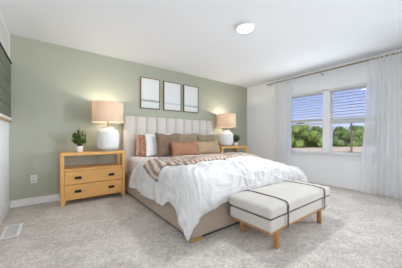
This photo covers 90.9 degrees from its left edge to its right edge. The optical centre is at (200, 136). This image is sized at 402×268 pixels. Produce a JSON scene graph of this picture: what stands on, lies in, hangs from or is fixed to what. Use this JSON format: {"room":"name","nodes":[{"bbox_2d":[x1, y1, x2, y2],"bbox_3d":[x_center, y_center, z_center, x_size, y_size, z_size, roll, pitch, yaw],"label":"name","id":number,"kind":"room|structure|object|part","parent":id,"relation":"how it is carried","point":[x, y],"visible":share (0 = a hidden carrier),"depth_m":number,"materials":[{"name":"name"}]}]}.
{"room":"bedroom","nodes":[
{"label":"bedroom","id":0,"kind":"room"},
{"bbox_2d":[0,119,8,213],"bbox_3d":[-1.280,-0.224,0.796,0.120,2.440,4.850,0,0,-37],"label":"wall","id":1,"kind":"structure","parent":0,"point":[4,125],"depth_m":2.51,"materials":[{"name":"white paint"}]},
{"bbox_2d":[0,201,9,224],"bbox_3d":[-1.226,0.944,0.837,0.014,0.105,4.850,0,0,-37],"label":"baseboard","id":2,"kind":"structure","parent":1,"relation":"attached to","point":[4,212],"depth_m":2.43,"materials":[{"name":"white paint"}]},
{"bbox_2d":[0,42,11,121],"bbox_3d":[-2.303,-0.619,2.291,0.036,0.830,1.170,0,0,-37],"label":"wall panel","id":3,"kind":"object","parent":1,"relation":"attached to","point":[5,62],"visible":1,"depth_m":2.43,"materials":[{"name":"green paint"}]},
{"bbox_3d":[-2.305,-0.244,2.290,0.032,0.036,1.170,0,0,-37],"label":"rail","id":4,"kind":"part","parent":3,"relation":"part of","materials":[{"name":"white paint"}]},
{"bbox_2d":[0,13,9,57],"bbox_3d":[-2.404,-1.229,2.409,0.016,0.360,0.800,0,0,-37],"label":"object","id":5,"kind":"structure","parent":0,"point":[4,34],"depth_m":2.45,"materials":[{"name":"white paint"}]},
{"bbox_2d":[9,34,246,200],"bbox_3d":[-0.707,-0.224,4.332,5.280,2.440,0.120,0,0,-37],"label":"wall","id":6,"kind":"structure","parent":0,"point":[54,87],"depth_m":3.20,"materials":[{"name":"green paint"}]},
{"bbox_2d":[31,175,36,182],"bbox_3d":[-2.472,0.621,2.928,0.074,0.116,0.010,0,0,-37],"label":"wall outlet","id":7,"kind":"object","parent":6,"relation":"attached to","point":[33,177],"visible":1,"depth_m":2.93,"materials":[{"name":"white plastic"}]},
{"bbox_2d":[10,194,59,207],"bbox_3d":[-0.667,0.944,4.279,5.012,0.105,0.014,0,0,-37],"label":"baseboard","id":8,"kind":"structure","parent":6,"relation":"attached to","point":[55,197],"depth_m":2.92,"materials":[{"name":"white paint"}]},
{"bbox_2d":[140,76,159,109],"bbox_3d":[-1.022,-0.876,3.998,0.410,0.615,0.034,0,0,-37],"label":"framed print","id":9,"kind":"object","parent":6,"relation":"attached to","point":[149,87],"visible":1,"depth_m":3.98,"materials":[{"name":"white paper"}]},
{"bbox_2d":[163,81,180,111],"bbox_3d":[-0.618,-0.876,4.302,0.430,0.615,0.034,0,0,-37],"label":"framed print","id":10,"kind":"object","parent":6,"relation":"attached to","point":[171,90],"visible":1,"depth_m":4.28,"materials":[{"name":"white paper"}]},
{"bbox_2d":[183,85,198,112],"bbox_3d":[-0.230,-0.876,4.592,0.410,0.615,0.034,0,0,-37],"label":"framed print","id":11,"kind":"object","parent":6,"relation":"attached to","point":[190,93],"visible":1,"depth_m":4.58,"materials":[{"name":"white paper"}]},
{"bbox_2d":[0,0,401,87],"bbox_3d":[0.778,-1.504,2.352,5.280,0.120,5.070,0,0,-37],"label":"ceiling","id":12,"kind":"structure","parent":0,"point":[200,38],"depth_m":2.69,"materials":[{"name":"paint"}]},
{"bbox_2d":[236,21,254,32],"bbox_3d":[0.576,-1.422,2.588,0.240,0.044,0.240,0,0,-37],"label":"ceiling light","id":13,"kind":"object","parent":12,"relation":"attached to","point":[243,27],"visible":1,"depth_m":2.54,"materials":[{"name":"white glass"}]},
{"bbox_2d":[237,24,252,32],"bbox_3d":[0.576,-1.409,2.588,0.212,0.018,0.212,0,0,-37],"label":"diffuser","id":14,"kind":"object","parent":13,"relation":"attached to","point":[241,28],"depth_m":2.56,"materials":[{"name":"white plastic"}]},
{"bbox_2d":[0,182,401,267],"bbox_3d":[0.778,1.046,2.352,5.280,0.100,5.070,0,0,-37],"label":"floor","id":15,"kind":"structure","parent":0,"point":[357,229],"depth_m":1.92,"materials":[{"name":"carpet"}]},
{"bbox_2d":[0,223,22,239],"bbox_3d":[-1.998,0.992,2.095,0.146,0.008,0.360,0,0,-37],"label":"floor vent","id":16,"kind":"object","parent":15,"relation":"in","point":[14,230],"visible":1,"depth_m":2.07,"materials":[{"name":"white metal"}]},
{"bbox_2d":[60,150,124,206],"bbox_3d":[-1.738,0.614,3.208,0.890,0.765,0.381,0,0,-37],"label":"nightstand","id":17,"kind":"object","parent":15,"relation":"on","point":[84,181],"visible":1,"depth_m":3.05,"materials":[{"name":"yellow wood"}]},
{"bbox_3d":[-1.972,0.635,2.843,0.079,0.722,0.045,0,0,-37],"label":"leg","id":18,"kind":"part","parent":17,"relation":"part of","materials":[{"name":"brown wood"}]},
{"bbox_2d":[72,128,86,151],"bbox_3d":[-1.893,0.044,3.082,0.226,0.373,0.225,0,0,-37],"label":"potted plant","id":19,"kind":"object","parent":17,"relation":"on","point":[79,140],"visible":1,"depth_m":3.04,"materials":[{"name":"green plant"}]},
{"bbox_3d":[-1.888,0.184,3.078,0.098,0.093,0.098,0,0,-37],"label":"pot","id":20,"kind":"part","parent":19,"relation":"part of","materials":[{"name":"white ceramic"}]},
{"bbox_2d":[64,163,121,171],"bbox_3d":[-1.743,0.485,3.214,0.800,0.028,0.357,0,0,-37],"label":"shelf","id":21,"kind":"object","parent":17,"relation":"attached to","point":[111,166],"depth_m":3.13,"materials":[{"name":"brown wood"}]},
{"bbox_3d":[-1.724,0.797,3.189,0.794,0.190,0.298,0,0,-37],"label":"drawer","id":22,"kind":"part","parent":17,"relation":"part of","materials":[{"name":"brown wood"}]},
{"bbox_3d":[-1.724,0.599,3.189,0.794,0.190,0.298,0,0,-37],"label":"drawer","id":23,"kind":"part","parent":17,"relation":"part of","materials":[{"name":"brown wood"}]},
{"bbox_2d":[91,100,123,150],"bbox_3d":[-1.549,-0.169,3.298,0.484,0.798,0.484,0,0,-37],"label":"table lamp","id":24,"kind":"object","parent":17,"relation":"on","point":[103,111],"visible":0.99,"depth_m":3.14,"materials":[{"name":"white ceramic"}]},
{"bbox_3d":[-1.549,-0.406,3.298,0.484,0.324,0.484,0,0,-37],"label":"lamp shade","id":25,"kind":"part","parent":24,"relation":"part of","materials":[{"name":"fabric"}]},
{"bbox_3d":[-1.323,0.635,3.330,0.079,0.722,0.045,0,0,-37],"label":"leg","id":26,"kind":"part","parent":17,"relation":"part of","materials":[{"name":"brown wood"}]},
{"bbox_2d":[123,115,239,242],"bbox_3d":[0.082,0.300,3.406,2.138,1.392,2.279,0,0,-37],"label":"upholstered bed","id":27,"kind":"object","parent":15,"relation":"on","point":[220,218],"visible":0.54,"depth_m":3.62,"materials":[{"name":"beige fabric"}]},
{"bbox_3d":[-0.730,0.801,2.755,0.050,0.330,2.105,0,0,-37],"label":"rail","id":28,"kind":"part","parent":27,"relation":"part of","materials":[{"name":"beige fabric"}]},
{"bbox_3d":[-0.570,0.285,4.275,2.130,1.362,0.107,0,0,-37],"label":"headboard","id":29,"kind":"part","parent":27,"relation":"part of","materials":[{"name":"beige fabric"}]},
{"bbox_2d":[128,153,212,173],"bbox_3d":[0.100,0.527,3.381,2.026,0.346,2.100,0,0,-37],"label":"mattress","id":30,"kind":"object","parent":27,"relation":"on","point":[133,161],"visible":0.06,"depth_m":3.44,"materials":[{"name":"beige fabric"}]},
{"bbox_2d":[135,135,140,155],"bbox_3d":[-1.012,0.154,3.731,0.462,0.397,0.113,0,0,-40],"label":"pillow","id":31,"kind":"object","parent":30,"relation":"on","point":[137,137],"visible":0.24,"depth_m":3.60,"materials":[{"name":"pink fabric"}]},
{"bbox_2d":[140,135,145,156],"bbox_3d":[-0.913,0.155,3.685,0.441,0.395,0.120,0,0,-33],"label":"pillow","id":32,"kind":"object","parent":30,"relation":"on","point":[142,137],"visible":0.23,"depth_m":3.57,"materials":[{"name":"fabric"}]},
{"bbox_2d":[144,133,170,156],"bbox_3d":[-0.790,0.142,3.654,0.502,0.422,0.137,0,0,-34],"label":"pillow","id":33,"kind":"object","parent":30,"relation":"on","point":[151,144],"visible":0.43,"depth_m":3.54,"materials":[{"name":"white fabric"}]},
{"bbox_2d":[155,133,179,156],"bbox_3d":[-0.586,0.139,3.643,0.530,0.429,0.185,0,0,-39],"label":"square pillow","id":34,"kind":"object","parent":30,"relation":"on","point":[164,148],"visible":0.7,"depth_m":3.53,"materials":[{"name":"beige fabric"}]},
{"bbox_2d":[170,141,198,156],"bbox_3d":[-0.291,0.217,3.660,0.613,0.264,0.166,0,0,-42],"label":"lumbar pillow","id":35,"kind":"object","parent":30,"relation":"on","point":[178,148],"visible":0.98,"depth_m":3.58,"materials":[{"name":"fabric"}]},
{"bbox_2d":[173,133,196,141],"bbox_3d":[-0.294,0.138,4.085,0.574,0.430,0.187,0,0,-38],"label":"square pillow","id":36,"kind":"object","parent":30,"relation":"on","point":[190,137],"visible":0.34,"depth_m":4.06,"materials":[{"name":"beige fabric"}]},
{"bbox_2d":[197,134,214,141],"bbox_3d":[0.131,0.143,4.444,0.563,0.421,0.188,0,0,-42],"label":"square pillow","id":37,"kind":"object","parent":30,"relation":"on","point":[202,138],"visible":0.28,"depth_m":4.37,"materials":[{"name":"beige fabric"}]},
{"bbox_2d":[197,141,220,153],"bbox_3d":[0.152,0.219,4.173,0.640,0.264,0.154,0,0,-34],"label":"lumbar pillow","id":38,"kind":"object","parent":30,"relation":"on","point":[211,146],"visible":0.92,"depth_m":4.10,"materials":[{"name":"beige fabric"}]},
{"bbox_2d":[129,155,307,241],"bbox_3d":[0.323,0.614,3.092,2.358,0.711,1.754,0,0,-37],"label":"duvet","id":39,"kind":"object","parent":30,"relation":"on","point":[194,190],"visible":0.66,"depth_m":2.12,"materials":[{"name":"white fabric"}]},
{"bbox_2d":[143,152,263,181],"bbox_3d":[0.294,0.499,3.161,2.416,0.530,0.860,0,0,-44],"label":"knit throw","id":40,"kind":"object","parent":39,"relation":"on","point":[152,167],"visible":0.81,"depth_m":2.55,"materials":[{"name":"fabric"}]},
{"bbox_3d":[0.748,0.801,2.517,2.130,0.330,0.050,0,0,-37],"label":"foot rail","id":41,"kind":"part","parent":27,"relation":"part of","materials":[{"name":"beige fabric"}]},
{"bbox_2d":[219,145,246,152],"bbox_3d":[0.753,0.614,5.077,0.890,0.765,0.381,0,0,-37],"label":"nightstand","id":42,"kind":"object","parent":15,"relation":"on","point":[232,146],"visible":0.15,"depth_m":4.95,"materials":[{"name":"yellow wood"}]},
{"bbox_2d":[216,113,235,146],"bbox_3d":[0.626,-0.169,4.930,0.484,0.798,0.484,0,0,-37],"label":"table lamp","id":43,"kind":"object","parent":42,"relation":"on","point":[224,120],"visible":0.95,"depth_m":4.77,"materials":[{"name":"white ceramic"}]},
{"bbox_3d":[0.626,-0.406,4.930,0.484,0.324,0.484,0,0,-37],"label":"lamp shade","id":44,"kind":"part","parent":43,"relation":"part of","materials":[{"name":"fabric"}]},
{"bbox_2d":[233,134,239,145],"bbox_3d":[0.933,0.076,5.198,0.211,0.310,0.243,0,0,14],"label":"potted plant","id":45,"kind":"object","parent":42,"relation":"on","point":[235,138],"visible":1,"depth_m":5.16,"materials":[{"name":"green plant"}]},
{"bbox_2d":[229,180,329,248],"bbox_3d":[0.911,0.784,2.192,1.210,0.424,0.511,0,0,-37],"label":"upholstered bench","id":46,"kind":"object","parent":15,"relation":"on","point":[270,209],"visible":1,"depth_m":1.92,"materials":[{"name":"white fabric"}]},
{"bbox_3d":[0.439,0.914,2.081,0.042,0.163,0.042,0,0,-37],"label":"leg","id":47,"kind":"part","parent":46,"relation":"part of","materials":[{"name":"brown wood"}]},
{"bbox_3d":[0.678,0.914,1.779,0.042,0.163,0.042,0,0,-37],"label":"leg","id":48,"kind":"part","parent":46,"relation":"part of","materials":[{"name":"brown wood"}]},
{"bbox_2d":[229,180,329,218],"bbox_3d":[0.911,0.633,2.192,1.210,0.116,0.495,0,0,-37],"label":"cushion","id":49,"kind":"object","parent":46,"relation":"on","point":[282,199],"depth_m":1.95,"materials":[{"name":"fabric"}]},
{"bbox_3d":[0.909,0.821,2.194,1.150,0.025,0.450,0,0,-37],"label":"seat frame","id":50,"kind":"part","parent":46,"relation":"part of","materials":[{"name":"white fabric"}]},
{"bbox_2d":[230,196,328,232],"bbox_3d":[0.910,0.750,2.193,1.186,0.116,0.477,0,0,-37],"label":"cushion","id":51,"kind":"object","parent":46,"relation":"on","point":[262,223],"depth_m":1.86,"materials":[{"name":"fabric"}]},
{"bbox_3d":[1.370,0.914,2.298,0.042,0.163,0.042,0,0,-37],"label":"leg","id":52,"kind":"part","parent":46,"relation":"part of","materials":[{"name":"brown wood"}]},
{"bbox_2d":[247,48,401,184],"bbox_3d":[2.864,-0.224,3.904,0.160,2.440,4.850,0,0,-37],"label":"wall","id":53,"kind":"structure","parent":0,"point":[259,114],"depth_m":4.38,"materials":[{"name":"white paint"}]},
{"bbox_2d":[291,86,363,160],"bbox_3d":[2.643,-0.274,4.154,0.175,1.430,1.755,0,0,-37],"label":"window","id":54,"kind":"structure","parent":53,"relation":"in","point":[327,127],"depth_m":4.13,"materials":[{"name":"white paint"}]},
{"bbox_2d":[291,90,322,122],"bbox_3d":[2.345,-0.658,4.503,0.057,0.658,0.772,0,0,-37],"label":"window blind","id":55,"kind":"object","parent":54,"relation":"attached to","point":[321,91],"visible":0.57,"depth_m":4.43,"materials":[{"name":"white plastic"}]},
{"bbox_3d":[2.348,-0.339,4.505,0.048,0.020,0.766,0,0,-37],"label":"rail","id":56,"kind":"part","parent":55,"relation":"part of","materials":[{"name":"white plastic"}]},
{"bbox_3d":[2.423,-0.614,4.549,0.028,0.690,0.760,0,0,-37],"label":"sash","id":57,"kind":"part","parent":54,"relation":"part of","materials":[{"name":"white paint"}]},
{"bbox_3d":[2.399,0.013,4.531,0.028,0.645,0.760,0,0,-37],"label":"sash","id":58,"kind":"part","parent":54,"relation":"part of","materials":[{"name":"clear glass"}]},
{"bbox_3d":[2.607,0.404,4.127,0.085,0.075,1.755,0,0,-37],"label":"sill","id":59,"kind":"part","parent":54,"relation":"part of","materials":[{"name":"white paint"}]},
{"bbox_3d":[2.959,-0.614,3.835,0.028,0.690,0.765,0,0,-37],"label":"sash","id":60,"kind":"part","parent":54,"relation":"part of","materials":[{"name":"white paint"}]},
{"bbox_3d":[2.935,0.013,3.817,0.028,0.645,0.765,0,0,-37],"label":"sash","id":61,"kind":"part","parent":54,"relation":"part of","materials":[{"name":"clear glass"}]},
{"bbox_2d":[330,83,366,122],"bbox_3d":[2.893,-0.643,3.773,0.057,0.688,0.777,0,0,-37],"label":"window blind","id":62,"kind":"object","parent":54,"relation":"attached to","point":[358,118],"visible":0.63,"depth_m":3.82,"materials":[{"name":"white plastic"}]},
{"bbox_3d":[2.895,-0.309,3.775,0.048,0.020,0.771,0,0,-37],"label":"rail","id":63,"kind":"part","parent":62,"relation":"part of","materials":[{"name":"white plastic"}]},
{"bbox_3d":[2.877,-0.629,3.760,0.003,0.620,0.004,0,0,-37],"label":"ladder cord","id":64,"kind":"part","parent":62,"relation":"part of","materials":[{"name":"white fabric"}]},
{"bbox_2d":[306,177,358,189],"bbox_3d":[2.795,0.944,3.852,0.014,0.105,4.850,0,0,-37],"label":"baseboard","id":65,"kind":"structure","parent":53,"relation":"attached to","point":[309,179],"depth_m":3.99,"materials":[{"name":"white paint"}]},
{"bbox_2d":[266,51,401,85],"bbox_3d":[2.575,-1.331,4.044,0.135,0.075,2.800,0,0,-37],"label":"curtain rod","id":66,"kind":"object","parent":53,"relation":"attached to","point":[401,51],"visible":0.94,"depth_m":3.86,"materials":[{"name":"gold metal"}]},
{"bbox_2d":[270,77,291,165],"bbox_3d":[1.915,-0.205,4.798,0.122,2.378,0.560,0,0,-37],"label":"sheer curtain","id":67,"kind":"object","parent":66,"relation":"hanging from","point":[281,92],"visible":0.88,"depth_m":4.78,"materials":[{"name":"white fabric"}]},
{"bbox_2d":[358,49,401,199],"bbox_3d":[3.088,-0.205,3.233,0.118,2.378,0.847,0,0,-37],"label":"sheer curtain","id":68,"kind":"object","parent":66,"relation":"hanging from","point":[381,157],"visible":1,"depth_m":3.31,"materials":[{"name":"white fabric"}]},
{"label":"outside","id":69,"kind":"structure","parent":0,"visible":0},
{"bbox_2d":[291,145,361,152],"bbox_3d":[43.489,1.846,37.404,104.560,0.700,150.000,0,0,-37],"label":"ground","id":70,"kind":"structure","parent":69,"point":[333,145],"depth_m":28.21,"materials":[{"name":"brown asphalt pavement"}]},
{"bbox_2d":[291,123,305,147],"bbox_3d":[13.528,0.011,29.267,4.300,4.735,5.915,0,0,15],"label":"leafy tree","id":71,"kind":"object","parent":70,"relation":"on","point":[297,129],"visible":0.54,"depth_m":27.37,"materials":[{"name":"green plant"}]},
{"bbox_2d":[291,122,321,147],"bbox_3d":[15.393,0.103,28.389,5.358,4.756,5.150,0,0,-37],"label":"leafy tree","id":72,"kind":"object","parent":70,"relation":"on","point":[311,136],"visible":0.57,"depth_m":27.62,"materials":[{"name":"green plant"}]},
{"bbox_2d":[299,126,321,146],"bbox_3d":[17.665,0.077,30.485,4.131,3.777,4.523,0,0,8],"label":"leafy tree","id":73,"kind":"object","parent":70,"relation":"on","point":[313,128],"visible":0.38,"depth_m":29.85,"materials":[{"name":"green plant"}]},
{"bbox_2d":[318,126,340,137],"bbox_3d":[22.132,0.148,35.618,6.476,4.598,5.835,0,0,4],"label":"leafy tree","id":74,"kind":"object","parent":70,"relation":"on","point":[320,126],"visible":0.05,"depth_m":34.95,"materials":[{"name":"green plant"}]},
{"bbox_2d":[333,126,347,145],"bbox_3d":[23.010,0.241,35.038,5.362,4.597,6.075,0,0,-17],"label":"leafy tree","id":75,"kind":"object","parent":70,"relation":"on","point":[336,128],"visible":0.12,"depth_m":33.46,"materials":[{"name":"green plant"}]},
{"bbox_2d":[334,127,361,146],"bbox_3d":[23.361,0.341,32.114,4.875,4.124,5.369,0,0,1],"label":"leafy tree","id":76,"kind":"object","parent":70,"relation":"on","point":[345,136],"visible":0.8,"depth_m":31.31,"materials":[{"name":"green plant"}]},
{"bbox_2d":[350,123,352,152],"bbox_3d":[13.834,0.046,18.200,0.170,2.900,0.170,0,0,-37],"label":"wooden post","id":77,"kind":"object","parent":70,"relation":"on","point":[351,124],"visible":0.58,"depth_m":18.14,"materials":[{"name":"brown wood"}]},
{"bbox_2d":[353,128,363,145],"bbox_3d":[26.454,0.335,33.636,3.734,3.705,4.794,0,0,-15],"label":"leafy tree","id":78,"kind":"object","parent":70,"relation":"on","point":[360,131],"visible":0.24,"depth_m":32.66,"materials":[{"name":"green plant"}]},
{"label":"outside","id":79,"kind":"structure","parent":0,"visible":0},
{"bbox_2d":[291,146,361,151],"bbox_3d":[23.280,1.491,24.648,32.300,0.050,11.292,0,0,-14],"label":"dirt road","id":80,"kind":"structure","parent":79,"point":[341,149],"depth_m":23.23,"materials":[{"name":"beige soil"}]}
]}

